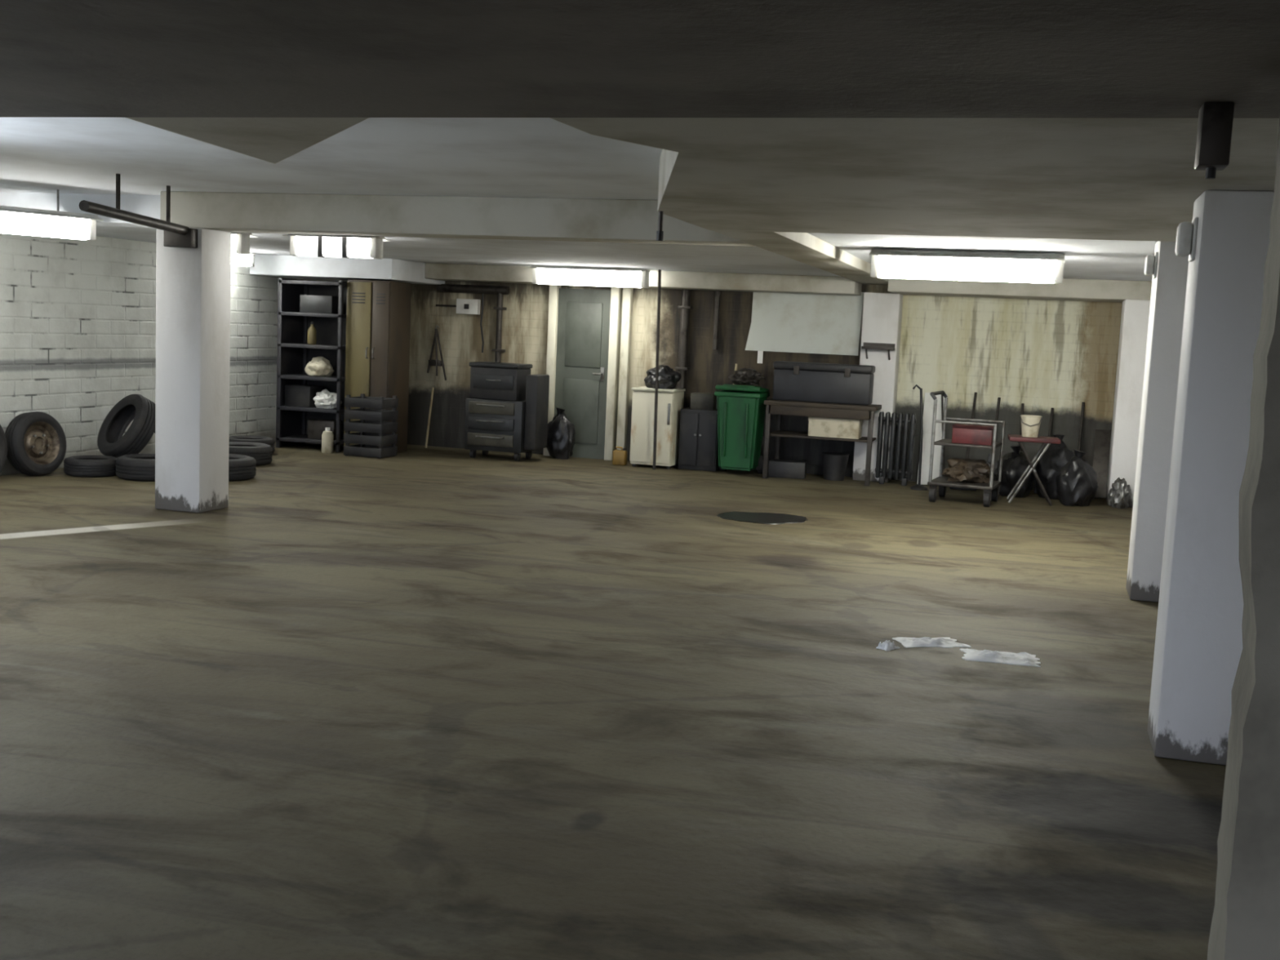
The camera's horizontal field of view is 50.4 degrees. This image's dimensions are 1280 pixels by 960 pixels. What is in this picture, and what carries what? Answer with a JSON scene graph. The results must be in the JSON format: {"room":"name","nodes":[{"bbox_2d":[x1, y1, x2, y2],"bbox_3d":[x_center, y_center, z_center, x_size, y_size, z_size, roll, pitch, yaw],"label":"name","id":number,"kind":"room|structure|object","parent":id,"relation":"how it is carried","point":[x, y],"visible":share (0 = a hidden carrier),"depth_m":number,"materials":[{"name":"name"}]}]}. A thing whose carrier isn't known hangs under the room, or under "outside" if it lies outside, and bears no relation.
{"room":"parking garage","nodes":[
{"label":"parking garage","id":0,"kind":"room"},
{"bbox_2d":[0,233,312,475],"bbox_3d":[-7.055,-0.886,7.372,0.200,2.600,20.300,4,7,16],"label":"wall","id":1,"kind":"structure","parent":0,"point":[77,317],"depth_m":13.12,"materials":[{"name":"brick"}]},
{"bbox_2d":[155,227,231,512],"bbox_3d":[-3.451,-0.846,10.506,0.400,2.150,0.400,4,7,16],"label":"column","id":2,"kind":"structure","parent":0,"point":[193,285],"depth_m":10.35,"materials":[{"name":"white paint"}]},
{"bbox_2d":[0,117,662,199],"bbox_3d":[-2.178,-1.729,5.964,10.200,0.180,20.500,4,7,16],"label":"ceiling","id":3,"kind":"structure","parent":0,"point":[543,157],"depth_m":7.78,"materials":[{"name":"paint"}]},
{"bbox_2d":[0,189,103,240],"bbox_3d":[-4.881,-2.043,10.180,0.400,0.370,1.620,8,8,40],"label":"lamp","id":4,"kind":"object","parent":3,"relation":"hanging from","point":[13,220],"visible":1,"depth_m":10.45,"materials":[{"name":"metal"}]},
{"bbox_2d":[0,210,89,239],"bbox_3d":[-4.886,-1.943,10.191,0.188,0.170,1.496,8,8,40],"label":"diffuser","id":5,"kind":"object","parent":4,"relation":"attached to","point":[11,223],"depth_m":10.44,"materials":[{"name":"white"}]},
{"bbox_2d":[78,173,197,248],"bbox_3d":[-3.521,-1.873,9.432,0.248,0.420,1.545,3,6,8],"label":"conduit pipe","id":6,"kind":"object","parent":3,"relation":"hanging from","point":[175,235],"visible":1,"depth_m":9.62,"materials":[{"name":"metal"}]},
{"bbox_2d":[249,253,444,284],"bbox_3d":[-3.416,-2.477,16.030,1.800,0.230,1.420,4,7,16],"label":"ceiling beam","id":7,"kind":"structure","parent":0,"point":[310,268],"depth_m":15.39,"materials":[{"name":"paint"}]},
{"bbox_2d":[0,192,840,276],"bbox_3d":[-1.634,-2.303,13.154,6.820,0.220,5.950,4,7,16],"label":"ceiling panel","id":8,"kind":"object","parent":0,"point":[651,256],"visible":0.17,"depth_m":12.11,"materials":[{"name":"paint"}]},
{"bbox_2d":[231,252,255,266],"bbox_3d":[-4.455,-2.420,14.781,0.150,0.160,0.780,4,7,16],"label":"lamp","id":9,"kind":"object","parent":8,"relation":"hanging from","point":[246,260],"visible":0.51,"depth_m":14.93,"materials":[{"name":"white paint"}]},
{"bbox_2d":[230,231,257,254],"bbox_3d":[-3.612,-1.988,11.352,0.740,0.185,0.350,4,7,16],"label":"lamp","id":10,"kind":"object","parent":8,"relation":"hanging from","point":[240,242],"visible":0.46,"depth_m":11.21,"materials":[{"name":"white paint"}]},
{"bbox_2d":[231,234,236,253],"bbox_3d":[-3.612,-1.978,11.353,0.616,0.165,0.141,4,7,16],"label":"diffuser","id":11,"kind":"object","parent":10,"relation":"attached to","point":[233,237],"depth_m":11.21,"materials":[{"name":"white"}]},
{"bbox_2d":[282,233,390,258],"bbox_3d":[-2.461,-1.897,11.024,0.780,0.189,0.350,4,7,16],"label":"lamp","id":12,"kind":"object","parent":8,"relation":"hanging from","point":[326,246],"visible":0.98,"depth_m":10.95,"materials":[{"name":"white paint"}]},
{"bbox_2d":[295,235,317,256],"bbox_3d":[-2.681,-1.906,11.087,0.198,0.165,0.141,4,7,16],"label":"diffuser","id":13,"kind":"object","parent":12,"relation":"attached to","point":[304,246],"depth_m":11.03,"materials":[{"name":"white"}]},
{"bbox_2d":[322,236,342,257],"bbox_3d":[-2.462,-1.889,11.025,0.180,0.165,0.141,4,7,16],"label":"diffuser","id":14,"kind":"object","parent":12,"relation":"attached to","point":[331,246],"depth_m":10.96,"materials":[{"name":"white"}]},
{"bbox_2d":[346,237,373,258],"bbox_3d":[-2.242,-1.872,10.962,0.198,0.165,0.141,4,7,16],"label":"diffuser","id":15,"kind":"object","parent":12,"relation":"attached to","point":[357,247],"depth_m":10.90,"materials":[{"name":"white"}]},
{"bbox_2d":[529,265,652,288],"bbox_3d":[-0.550,-2.250,15.065,1.320,0.200,0.380,4,7,16],"label":"lamp","id":16,"kind":"object","parent":8,"relation":"hanging from","point":[551,275],"visible":1,"depth_m":14.98,"materials":[{"name":"white paint"}]},
{"bbox_2d":[160,191,753,246],"bbox_3d":[-1.415,-1.898,9.832,4.520,0.270,0.350,4,7,16],"label":"ceiling beam","id":17,"kind":"structure","parent":0,"point":[571,220],"depth_m":9.67,"materials":[{"name":"paint"}]},
{"bbox_2d":[0,441,1226,959],"bbox_3d":[-2.295,0.863,6.253,10.200,0.200,20.500,4,7,16],"label":"floor","id":18,"kind":"structure","parent":0,"point":[420,702],"depth_m":5.30,"materials":[{"name":"concrete"}]},
{"bbox_2d":[0,424,7,473],"bbox_3d":[-5.642,-0.275,11.571,0.252,0.610,0.603,4,6,11],"label":"tyre","id":19,"kind":"object","parent":18,"relation":"on","point":[3,445],"visible":1,"depth_m":11.76,"materials":[{"name":"rubber"}]},
{"bbox_2d":[4,411,66,475],"bbox_3d":[-5.412,-0.325,12.179,0.253,0.581,0.570,5,7,24],"label":"wheel","id":20,"kind":"object","parent":18,"relation":"on","point":[36,442],"visible":0.98,"depth_m":12.11,"materials":[{"name":"rubber"}]},
{"bbox_2d":[63,455,116,477],"bbox_3d":[-5.003,-0.127,12.424,0.480,0.160,0.480,2,6,-7],"label":"tyre","id":21,"kind":"object","parent":18,"relation":"on","point":[86,466],"visible":0.9,"depth_m":12.24,"materials":[{"name":"rubber"}]},
{"bbox_2d":[115,453,155,481],"bbox_3d":[-4.446,-0.116,12.367,0.600,0.200,0.600,4,7,16],"label":"tyre","id":22,"kind":"object","parent":18,"relation":"on","point":[132,467],"visible":0.54,"depth_m":12.10,"materials":[{"name":"rubber"}]},
{"bbox_2d":[97,394,155,457],"bbox_3d":[-4.852,-0.494,12.888,0.660,0.640,0.477,8,9,42],"label":"tyre","id":23,"kind":"object","parent":22,"relation":"on","point":[137,408],"visible":0.93,"depth_m":12.76,"materials":[{"name":"rubber"}]},
{"bbox_2d":[228,453,256,480],"bbox_3d":[-3.874,-0.118,12.617,0.600,0.200,0.600,-2,8,-35],"label":"tyre","id":24,"kind":"object","parent":18,"relation":"on","point":[241,467],"visible":0.34,"depth_m":12.46,"materials":[{"name":"rubber"}]},
{"bbox_2d":[228,441,272,466],"bbox_3d":[-4.064,-0.268,13.883,0.600,0.200,0.600,3,6,5],"label":"tyre","id":25,"kind":"object","parent":18,"relation":"on","point":[262,453],"visible":0.5,"depth_m":13.72,"materials":[{"name":"rubber"}]},
{"bbox_2d":[229,435,275,453],"bbox_3d":[-4.273,-0.377,14.875,0.540,0.180,0.540,0,7,-24],"label":"tyre","id":26,"kind":"object","parent":25,"relation":"on","point":[267,440],"visible":0.31,"depth_m":14.82,"materials":[{"name":"rubber"}]},
{"bbox_2d":[275,277,346,452],"bbox_3d":[-3.688,-1.337,15.766,0.808,1.940,0.610,4,7,16],"label":"shelving unit","id":27,"kind":"object","parent":18,"relation":"on","point":[294,353],"visible":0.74,"depth_m":15.83,"materials":[{"name":"paint"}]},
{"bbox_2d":[284,384,323,407],"bbox_3d":[-3.908,-0.980,15.808,0.340,0.240,0.280,5,7,19],"label":"box","id":28,"kind":"object","parent":27,"relation":"on","point":[295,395],"visible":0.89,"depth_m":15.68,"materials":[{"name":"cardboard"}]},
{"bbox_2d":[307,320,316,344],"bbox_3d":[-3.759,-1.687,15.591,0.100,0.265,0.100,4,7,16],"label":"bottle","id":29,"kind":"object","parent":27,"relation":"on","point":[312,332],"visible":1,"depth_m":15.56,"materials":[{"name":"brown"}]},
{"bbox_2d":[299,294,338,314],"bbox_3d":[-3.668,-2.018,15.636,0.400,0.200,0.260,4,7,13],"label":"box","id":30,"kind":"object","parent":27,"relation":"on","point":[308,303],"visible":0.79,"depth_m":15.52,"materials":[{"name":"paint"}]},
{"bbox_2d":[304,356,333,376],"bbox_3d":[-3.696,-1.311,15.666,0.344,0.227,0.277,4,7,16],"label":"cloth bundle","id":31,"kind":"object","parent":27,"relation":"on","point":[318,366],"visible":1,"depth_m":15.57,"materials":[{"name":"fabric"}]},
{"bbox_2d":[307,418,342,440],"bbox_3d":[-3.641,-0.584,15.717,0.320,0.220,0.240,4,6,10],"label":"box","id":32,"kind":"object","parent":27,"relation":"on","point":[316,427],"visible":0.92,"depth_m":15.61,"materials":[{"name":"cardboard"}]},
{"bbox_2d":[312,388,342,408],"bbox_3d":[-3.602,-0.938,15.637,0.330,0.221,0.276,4,7,16],"label":"plastic bag","id":33,"kind":"object","parent":27,"relation":"on","point":[323,399],"visible":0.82,"depth_m":15.54,"materials":[{"name":"white plastic"}]},
{"bbox_2d":[321,427,333,453],"bbox_3d":[-3.526,-0.450,15.351,0.130,0.285,0.130,4,7,16],"label":"canister","id":34,"kind":"object","parent":18,"relation":"on","point":[327,436],"visible":1,"depth_m":15.30,"materials":[{"name":"plastic"}]},
{"bbox_2d":[343,393,398,458],"bbox_3d":[-3.000,-0.606,15.181,0.460,0.680,0.400,4,7,16],"label":"crate","id":35,"kind":"object","parent":18,"relation":"on","point":[371,438],"visible":1,"depth_m":15.02,"materials":[{"name":"black paint"}]},
{"bbox_2d":[343,279,411,453],"bbox_3d":[-3.022,-1.297,15.610,0.540,1.955,0.583,4,7,16],"label":"locker","id":36,"kind":"object","parent":18,"relation":"on","point":[377,352],"visible":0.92,"depth_m":15.37,"materials":[{"name":"metal"}]},
{"bbox_2d":[351,292,364,303],"bbox_3d":[-3.167,-2.050,15.310,0.158,0.117,0.008,4,7,16],"label":"vent","id":37,"kind":"object","parent":36,"relation":"attached to","point":[357,297],"depth_m":15.31,"materials":[{"name":"brown metal"}]},
{"bbox_2d":[425,387,434,447],"bbox_3d":[-2.554,-0.759,16.501,0.026,0.717,0.289,3,6,5],"label":"wooden stick","id":38,"kind":"object","parent":18,"relation":"on","point":[433,388],"visible":1,"depth_m":16.49,"materials":[{"name":"brown wood"}]},
{"bbox_2d":[464,361,549,461],"bbox_3d":[-1.517,-0.782,15.505,0.840,1.090,0.558,4,7,16],"label":"tool chest","id":39,"kind":"object","parent":18,"relation":"on","point":[507,406],"visible":1,"depth_m":15.31,"materials":[{"name":"paint"}]},
{"bbox_2d":[524,373,549,449],"bbox_3d":[-1.172,-0.775,15.445,0.145,0.840,0.400,4,7,16],"label":"cabinet","id":40,"kind":"object","parent":39,"relation":"on","point":[537,386],"depth_m":15.29,"materials":[{"name":"metal"}]},
{"bbox_2d":[546,407,575,459],"bbox_3d":[-0.932,-0.549,15.898,0.352,0.593,0.269,4,7,16],"label":"sack","id":41,"kind":"object","parent":18,"relation":"on","point":[561,437],"visible":0.98,"depth_m":15.81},
{"bbox_2d":[612,446,627,465],"bbox_3d":[-0.227,-0.274,15.447,0.150,0.210,0.120,4,7,16],"label":"jerrycan","id":42,"kind":"object","parent":18,"relation":"on","point":[619,457],"visible":1,"depth_m":15.40,"materials":[{"name":"plastic"}]},
{"bbox_2d":[652,269,661,470],"bbox_3d":[0.187,-1.208,15.004,0.072,2.201,0.034,4,7,16],"label":"metal pole","id":43,"kind":"object","parent":18,"relation":"on","point":[659,270],"visible":1,"depth_m":14.99,"materials":[{"name":"metal"}]},
{"bbox_2d":[629,386,685,469],"bbox_3d":[0.190,-0.596,15.434,0.500,0.890,0.532,4,7,16],"label":"storage cabinet","id":44,"kind":"object","parent":18,"relation":"on","point":[670,402],"visible":0.98,"depth_m":15.22,"materials":[{"name":"white metal"}]},
{"bbox_2d":[644,364,681,389],"bbox_3d":[0.257,-1.168,15.371,0.411,0.266,0.361,4,7,16],"label":"heap","id":45,"kind":"object","parent":44,"relation":"on","point":[668,378],"visible":0.92,"depth_m":15.26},
{"bbox_2d":[677,407,719,471],"bbox_3d":[0.700,-0.463,15.395,0.440,0.680,0.445,4,7,16],"label":"base cabinet","id":46,"kind":"object","parent":18,"relation":"on","point":[698,450],"visible":0.92,"depth_m":15.21,"materials":[{"name":"black paint"}]},
{"bbox_2d":[689,392,716,410],"bbox_3d":[0.715,-0.888,15.331,0.260,0.180,0.240,4,6,10],"label":"box","id":47,"kind":"object","parent":46,"relation":"on","point":[699,401],"visible":0.89,"depth_m":15.22,"materials":[{"name":"paint"}]},
{"bbox_2d":[714,384,769,473],"bbox_3d":[1.117,-0.561,15.040,0.510,0.990,0.640,4,7,16],"label":"wheelie bin","id":48,"kind":"object","parent":18,"relation":"on","point":[741,409],"visible":0.98,"depth_m":14.81,"materials":[{"name":"green plastic"}]},
{"bbox_2d":[728,367,764,385],"bbox_3d":[1.177,-1.140,14.933,0.394,0.189,0.315,4,7,16],"label":"scrap","id":49,"kind":"object","parent":48,"relation":"on","point":[749,376],"visible":1,"depth_m":14.84,"materials":[{"name":"metal"}]},
{"bbox_2d":[716,511,807,524],"bbox_3d":[1.035,0.320,11.548,0.756,0.006,0.712,4,7,16],"label":"puddle","id":50,"kind":"object","parent":18,"relation":"on","point":[773,518],"visible":1,"depth_m":11.52,"materials":[{"name":"black liquid"}]},
{"bbox_2d":[768,458,806,479],"bbox_3d":[1.621,-0.120,14.952,0.400,0.180,0.240,4,6,10],"label":"box","id":51,"kind":"object","parent":18,"relation":"on","point":[784,468],"visible":1,"depth_m":14.84,"materials":[{"name":"black paint"}]},
{"bbox_2d":[762,398,881,486],"bbox_3d":[1.990,-0.427,14.845,1.200,0.845,0.720,4,7,16],"label":"workbench","id":52,"kind":"object","parent":18,"relation":"on","point":[778,407],"visible":0.8,"depth_m":14.52,"materials":[{"name":"brown wood"}]},
{"bbox_2d":[764,398,881,411],"bbox_3d":[2.008,-0.824,14.801,1.200,0.045,0.720,4,7,16],"label":"countertop","id":53,"kind":"structure","parent":52,"relation":"on","point":[874,407],"depth_m":14.48,"materials":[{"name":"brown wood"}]},
{"bbox_2d":[769,430,875,442],"bbox_3d":[1.996,-0.478,14.854,1.120,0.025,0.630,4,7,16],"label":"shelf","id":54,"kind":"object","parent":52,"relation":"attached to","point":[777,433],"depth_m":14.62,"materials":[{"name":"brown wood"}]},
{"bbox_2d":[772,360,875,405],"bbox_3d":[1.989,-1.055,14.765,1.070,0.420,0.335,4,7,16],"label":"case","id":55,"kind":"object","parent":52,"relation":"on","point":[798,381],"visible":1,"depth_m":14.63,"materials":[{"name":"grey metal"}]},
{"bbox_2d":[808,416,862,439],"bbox_3d":[2.108,-0.569,14.671,0.550,0.206,0.290,4,7,16],"label":"box","id":56,"kind":"object","parent":52,"relation":"on","point":[826,427],"visible":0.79,"depth_m":14.54,"materials":[{"name":"cardboard"}]},
{"bbox_2d":[821,452,849,480],"bbox_3d":[2.131,-0.148,14.904,0.316,0.290,0.316,4,7,16],"label":"bucket","id":57,"kind":"object","parent":18,"relation":"on","point":[834,464],"visible":1,"depth_m":14.80,"materials":[{"name":"black paint"}]},
{"bbox_2d":[875,640,899,650],"bbox_3d":[1.257,0.831,6.881,0.114,0.042,0.076,-4,9,-44],"label":"crumpled paper","id":58,"kind":"object","parent":18,"relation":"on","point":[887,645],"visible":1,"depth_m":6.86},
{"bbox_2d":[875,411,916,485],"bbox_3d":[2.752,-0.338,14.651,0.400,0.780,0.120,4,7,16],"label":"radiator","id":59,"kind":"object","parent":18,"relation":"on","point":[882,419],"visible":1,"depth_m":14.60,"materials":[{"name":"metal"}]},
{"bbox_2d":[910,384,927,490],"bbox_3d":[2.950,-0.448,14.262,0.203,1.101,0.178,1,6,-12],"label":"pole stand","id":60,"kind":"object","parent":18,"relation":"on","point":[918,486],"visible":1,"depth_m":14.26,"materials":[{"name":"black paint"}]},
{"bbox_2d":[892,636,971,648],"bbox_3d":[1.506,0.831,7.052,0.362,0.026,0.224,1,6,-12],"label":"crumpled paper","id":61,"kind":"object","parent":18,"relation":"on","point":[907,642],"visible":1,"depth_m":7.00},
{"bbox_2d":[916,392,947,484],"bbox_3d":[3.189,-0.449,14.839,0.240,0.990,0.286,4,7,16],"label":"plank","id":62,"kind":"object","parent":18,"relation":"on","point":[928,401],"visible":0.57,"depth_m":14.83,"materials":[{"name":"paint"}]},
{"bbox_2d":[949,391,977,490],"bbox_3d":[3.528,-0.427,14.645,0.300,1.027,0.509,4,7,16],"label":"broom","id":63,"kind":"object","parent":18,"relation":"on","point":[975,393],"visible":0.24,"depth_m":14.59,"materials":[{"name":"metal"}]},
{"bbox_2d":[927,390,1005,506],"bbox_3d":[3.197,-0.319,13.352,0.658,1.066,0.680,5,7,22],"label":"trolley","id":64,"kind":"object","parent":18,"relation":"on","point":[991,490],"visible":0.97,"depth_m":13.18,"materials":[{"name":"metal"}]},
{"bbox_2d":[941,457,990,483],"bbox_3d":[3.214,-0.098,13.380,0.493,0.225,0.510,4,7,16],"label":"heap","id":65,"kind":"object","parent":64,"relation":"on","point":[959,470],"visible":0.99,"depth_m":13.22,"materials":[{"name":"brown paint"}]},
{"bbox_2d":[933,438,1001,448],"bbox_3d":[3.216,-0.355,13.341,0.580,0.025,0.600,5,7,22],"label":"shelf","id":66,"kind":"object","parent":64,"relation":"attached to","point":[944,442],"depth_m":13.10,"materials":[{"name":"metal"}]},
{"bbox_2d":[951,421,997,445],"bbox_3d":[3.254,-0.462,13.236,0.390,0.213,0.290,5,7,22],"label":"box","id":67,"kind":"object","parent":64,"relation":"on","point":[962,433],"visible":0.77,"depth_m":13.11,"materials":[{"name":"paint"}]},
{"bbox_2d":[986,397,1000,480],"bbox_3d":[3.793,-0.399,14.631,0.200,0.972,0.394,4,7,16],"label":"shovel","id":68,"kind":"object","parent":18,"relation":"on","point":[988,462],"visible":0.27,"depth_m":14.52,"materials":[{"name":"metal"}]},
{"bbox_2d":[960,648,1040,666],"bbox_3d":[1.798,0.871,6.785,0.388,0.031,0.255,4,6,11],"label":"crumpled paper","id":69,"kind":"object","parent":18,"relation":"on","point":[984,655],"visible":1,"depth_m":6.74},
{"bbox_2d":[994,444,1035,497],"bbox_3d":[3.876,-0.100,14.087,0.414,0.533,0.413,-3,8,-41],"label":"bag","id":70,"kind":"object","parent":18,"relation":"on","point":[1015,464],"visible":0.75,"depth_m":13.97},
{"bbox_2d":[1006,434,1061,506],"bbox_3d":[3.881,-0.099,13.485,0.480,0.657,0.400,4,6,12],"label":"folding table","id":71,"kind":"object","parent":18,"relation":"on","point":[1019,438],"visible":0.98,"depth_m":13.32,"materials":[{"name":"metal"}]},
{"bbox_2d":[1020,414,1042,437],"bbox_3d":[3.859,-0.531,13.439,0.212,0.210,0.231,4,7,16],"label":"bucket","id":72,"kind":"object","parent":71,"relation":"on","point":[1030,424],"visible":1,"depth_m":13.38,"materials":[{"name":"plastic"}]},
{"bbox_2d":[1033,407,1053,493],"bbox_3d":[4.326,-0.318,14.472,0.200,0.893,0.414,4,7,16],"label":"shovel","id":73,"kind":"object","parent":18,"relation":"on","point":[1051,408],"visible":0.11,"depth_m":14.53,"materials":[{"name":"metal"}]},
{"bbox_2d":[1035,435,1075,499],"bbox_3d":[4.287,-0.140,14.025,0.401,0.662,0.385,7,7,32],"label":"bag","id":74,"kind":"object","parent":18,"relation":"on","point":[1056,456],"visible":0.54,"depth_m":13.92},
{"bbox_2d":[1055,449,1097,506],"bbox_3d":[4.357,-0.025,13.528,0.404,0.549,0.396,-2,8,-33],"label":"bag","id":75,"kind":"object","parent":18,"relation":"on","point":[1077,484],"visible":1,"depth_m":13.40,"materials":[{"name":"plastic"}]},
{"bbox_2d":[1077,401,1084,451],"bbox_3d":[4.635,-0.327,14.383,0.300,0.986,0.410,4,7,16],"label":"broom","id":76,"kind":"object","parent":18,"relation":"on","point":[1082,402],"visible":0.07,"depth_m":14.43,"materials":[{"name":"metal"}]},
{"bbox_2d":[1092,429,1111,497],"bbox_3d":[4.947,-0.167,14.349,0.320,0.701,0.297,4,7,16],"label":"board offcut","id":77,"kind":"object","parent":18,"relation":"on","point":[1102,441],"visible":0.29,"depth_m":14.38,"materials":[{"name":"wood"}]},
{"bbox_2d":[1107,477,1131,508],"bbox_3d":[4.757,0.125,13.461,0.197,0.302,0.208,-2,8,-35],"label":"bag","id":78,"kind":"object","parent":18,"relation":"on","point":[1119,494],"visible":1,"depth_m":13.40,"materials":[{"name":"plastic"}]},
{"bbox_2d":[0,0,1279,241],"bbox_3d":[-3.239,-1.154,2.407,9.800,0.270,13.000,4,7,16],"label":"ceiling","id":79,"kind":"structure","parent":0,"point":[956,59],"depth_m":3.41,"materials":[{"name":"concrete"}]},
{"bbox_2d":[656,210,663,240],"bbox_3d":[0.110,-1.431,6.935,0.033,0.420,0.033,8,8,38],"label":"stub","id":80,"kind":"object","parent":79,"relation":"hanging from","point":[660,233],"visible":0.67,"depth_m":6.94,"materials":[{"name":"metal"}]},
{"bbox_2d":[1194,102,1234,178],"bbox_3d":[1.392,-0.821,3.300,0.070,0.175,0.100,4,7,16],"label":"junction box","id":81,"kind":"object","parent":79,"relation":"hanging from","point":[1215,119],"visible":1,"depth_m":3.25,"materials":[{"name":"metal"}]},
{"bbox_2d":[425,262,862,295],"bbox_3d":[-0.028,-2.290,15.495,5.020,0.180,0.580,4,7,16],"label":"ceiling beam","id":82,"kind":"structure","parent":0,"point":[728,282],"depth_m":15.01,"materials":[{"name":"paint"}]},
{"bbox_2d":[312,280,1122,489],"bbox_3d":[0.611,-1.478,15.795,10.200,2.600,0.200,4,7,16],"label":"wall","id":83,"kind":"structure","parent":0,"point":[1042,355],"depth_m":15.11,"materials":[{"name":"paint"}]},
{"bbox_2d":[426,324,446,380],"bbox_3d":[-2.457,-1.551,16.536,0.264,0.670,0.094,4,7,16],"label":"folding stand","id":84,"kind":"object","parent":83,"relation":"hanging from","point":[436,362],"visible":1,"depth_m":16.51,"materials":[{"name":"metal"}]},
{"bbox_2d":[456,298,480,315],"bbox_3d":[-2.069,-2.085,16.362,0.280,0.180,0.105,4,7,16],"label":"switch box","id":85,"kind":"object","parent":83,"relation":"attached to","point":[464,306],"visible":1,"depth_m":16.32,"materials":[{"name":"white paint"}]},
{"bbox_2d":[436,284,509,362],"bbox_3d":[-2.018,-1.800,16.362,0.900,1.079,0.130,4,7,16],"label":"pipe","id":86,"kind":"object","parent":83,"relation":"attached to","point":[500,291],"visible":0.84,"depth_m":16.23,"materials":[{"name":"metal"}]},
{"bbox_2d":[480,293,484,352],"bbox_3d":[-1.888,-1.887,16.284,0.064,0.722,0.034,4,7,16],"label":"hanging cable","id":87,"kind":"object","parent":86,"relation":"hanging from","point":[482,313],"visible":1,"depth_m":16.29,"materials":[{"name":"black paint"}]},
{"bbox_2d":[542,284,622,460],"bbox_3d":[-0.678,-1.268,16.010,0.860,2.020,0.151,4,7,16],"label":"door","id":88,"kind":"structure","parent":83,"relation":"in","point":[584,325],"depth_m":15.97,"materials":[{"name":"grey paint"}]},
{"bbox_2d":[616,287,633,449],"bbox_3d":[-0.182,-1.233,15.895,0.100,2.020,0.100,4,7,16],"label":"trim","id":89,"kind":"structure","parent":83,"relation":"attached to","point":[628,292],"depth_m":15.85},
{"bbox_2d":[675,288,693,408],"bbox_3d":[0.485,-1.180,15.689,0.150,2.020,0.130,4,7,16],"label":"downpipe","id":90,"kind":"object","parent":83,"relation":"attached to","point":[685,307],"visible":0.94,"depth_m":15.60,"materials":[{"name":"metal"}]},
{"bbox_2d":[712,290,720,349],"bbox_3d":[0.874,-1.825,15.527,0.060,0.670,0.060,4,7,16],"label":"rusty pipe","id":91,"kind":"object","parent":83,"relation":"attached to","point":[717,308],"visible":1,"depth_m":15.51,"materials":[{"name":"metal"}]},
{"bbox_2d":[745,292,863,363],"bbox_3d":[1.833,-1.707,15.265,1.300,0.840,0.045,4,7,16],"label":"board","id":92,"kind":"object","parent":83,"relation":"attached to","point":[788,322],"visible":0.88,"depth_m":15.25,"materials":[{"name":"white paint"}]},
{"bbox_2d":[711,230,888,284],"bbox_3d":[1.628,-1.950,11.526,0.380,0.270,7.300,4,7,16],"label":"ceiling beam","id":93,"kind":"structure","parent":0,"point":[803,247],"depth_m":10.02,"materials":[{"name":"paint"}]},
{"bbox_2d":[852,292,903,482],"bbox_3d":[2.617,-1.019,14.964,0.390,2.050,0.350,4,7,16],"label":"column","id":94,"kind":"structure","parent":0,"point":[882,319],"depth_m":14.77,"materials":[{"name":"white paint"}]},
{"bbox_2d":[861,342,895,359],"bbox_3d":[2.565,-1.387,14.666,0.340,0.178,0.180,4,7,16],"label":"wall shelf","id":95,"kind":"object","parent":94,"relation":"attached to","point":[881,346],"visible":1,"depth_m":14.69,"materials":[{"name":"metal"}]},
{"bbox_2d":[807,232,1158,280],"bbox_3d":[3.059,-1.885,11.112,2.600,0.180,7.300,4,7,16],"label":"ceiling panel","id":96,"kind":"object","parent":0,"point":[1085,259],"visible":0.14,"depth_m":9.78,"materials":[{"name":"paint"}]},
{"bbox_2d":[869,248,1065,284],"bbox_3d":[2.463,-1.613,10.267,1.410,0.215,0.440,5,7,18],"label":"lamp","id":97,"kind":"object","parent":96,"relation":"hanging from","point":[959,265],"visible":1,"depth_m":10.17,"materials":[{"name":"white paint"}]},
{"bbox_2d":[887,278,1151,302],"bbox_3d":[3.947,-2.001,14.190,2.600,0.190,0.900,4,7,16],"label":"ceiling beam","id":98,"kind":"structure","parent":0,"point":[1071,289],"depth_m":13.76,"materials":[{"name":"paint"}]},
{"bbox_2d":[1106,299,1150,506],"bbox_3d":[4.923,-0.772,13.684,0.270,2.050,0.450,4,7,16],"label":"column","id":99,"kind":"structure","parent":0,"point":[1135,316],"depth_m":13.47,"materials":[{"name":"white paint"}]},
{"bbox_2d":[1125,240,1188,602],"bbox_3d":[3.353,-0.364,8.517,0.390,2.240,0.380,4,7,16],"label":"column","id":100,"kind":"structure","parent":0,"point":[1168,291],"depth_m":8.38,"materials":[{"name":"white paint"}]},
{"bbox_2d":[1144,251,1158,279],"bbox_3d":[3.161,-1.328,8.416,0.065,0.160,0.120,4,7,16],"label":"fitting","id":101,"kind":"object","parent":100,"relation":"attached to","point":[1151,260],"visible":1,"depth_m":8.37,"materials":[{"name":"white paint"}]},
{"bbox_2d":[1146,190,1274,765],"bbox_3d":[2.231,-0.004,5.233,0.330,2.150,0.350,4,7,16],"label":"column","id":102,"kind":"structure","parent":0,"point":[1198,647],"depth_m":5.09,"materials":[{"name":"white paint"}]},
{"bbox_2d":[1174,217,1198,262],"bbox_3d":[2.080,-0.916,5.183,0.065,0.160,0.120,4,7,16],"label":"fitting","id":103,"kind":"object","parent":102,"relation":"attached to","point":[1186,233],"visible":1,"depth_m":5.14,"materials":[{"name":"white paint"}]},
{"bbox_2d":[1207,116,1279,959],"bbox_3d":[1.552,0.237,2.797,0.620,2.150,0.330,4,7,16],"label":"column","id":104,"kind":"structure","parent":0,"point":[1246,921],"depth_m":2.76,"materials":[{"name":"concrete"}]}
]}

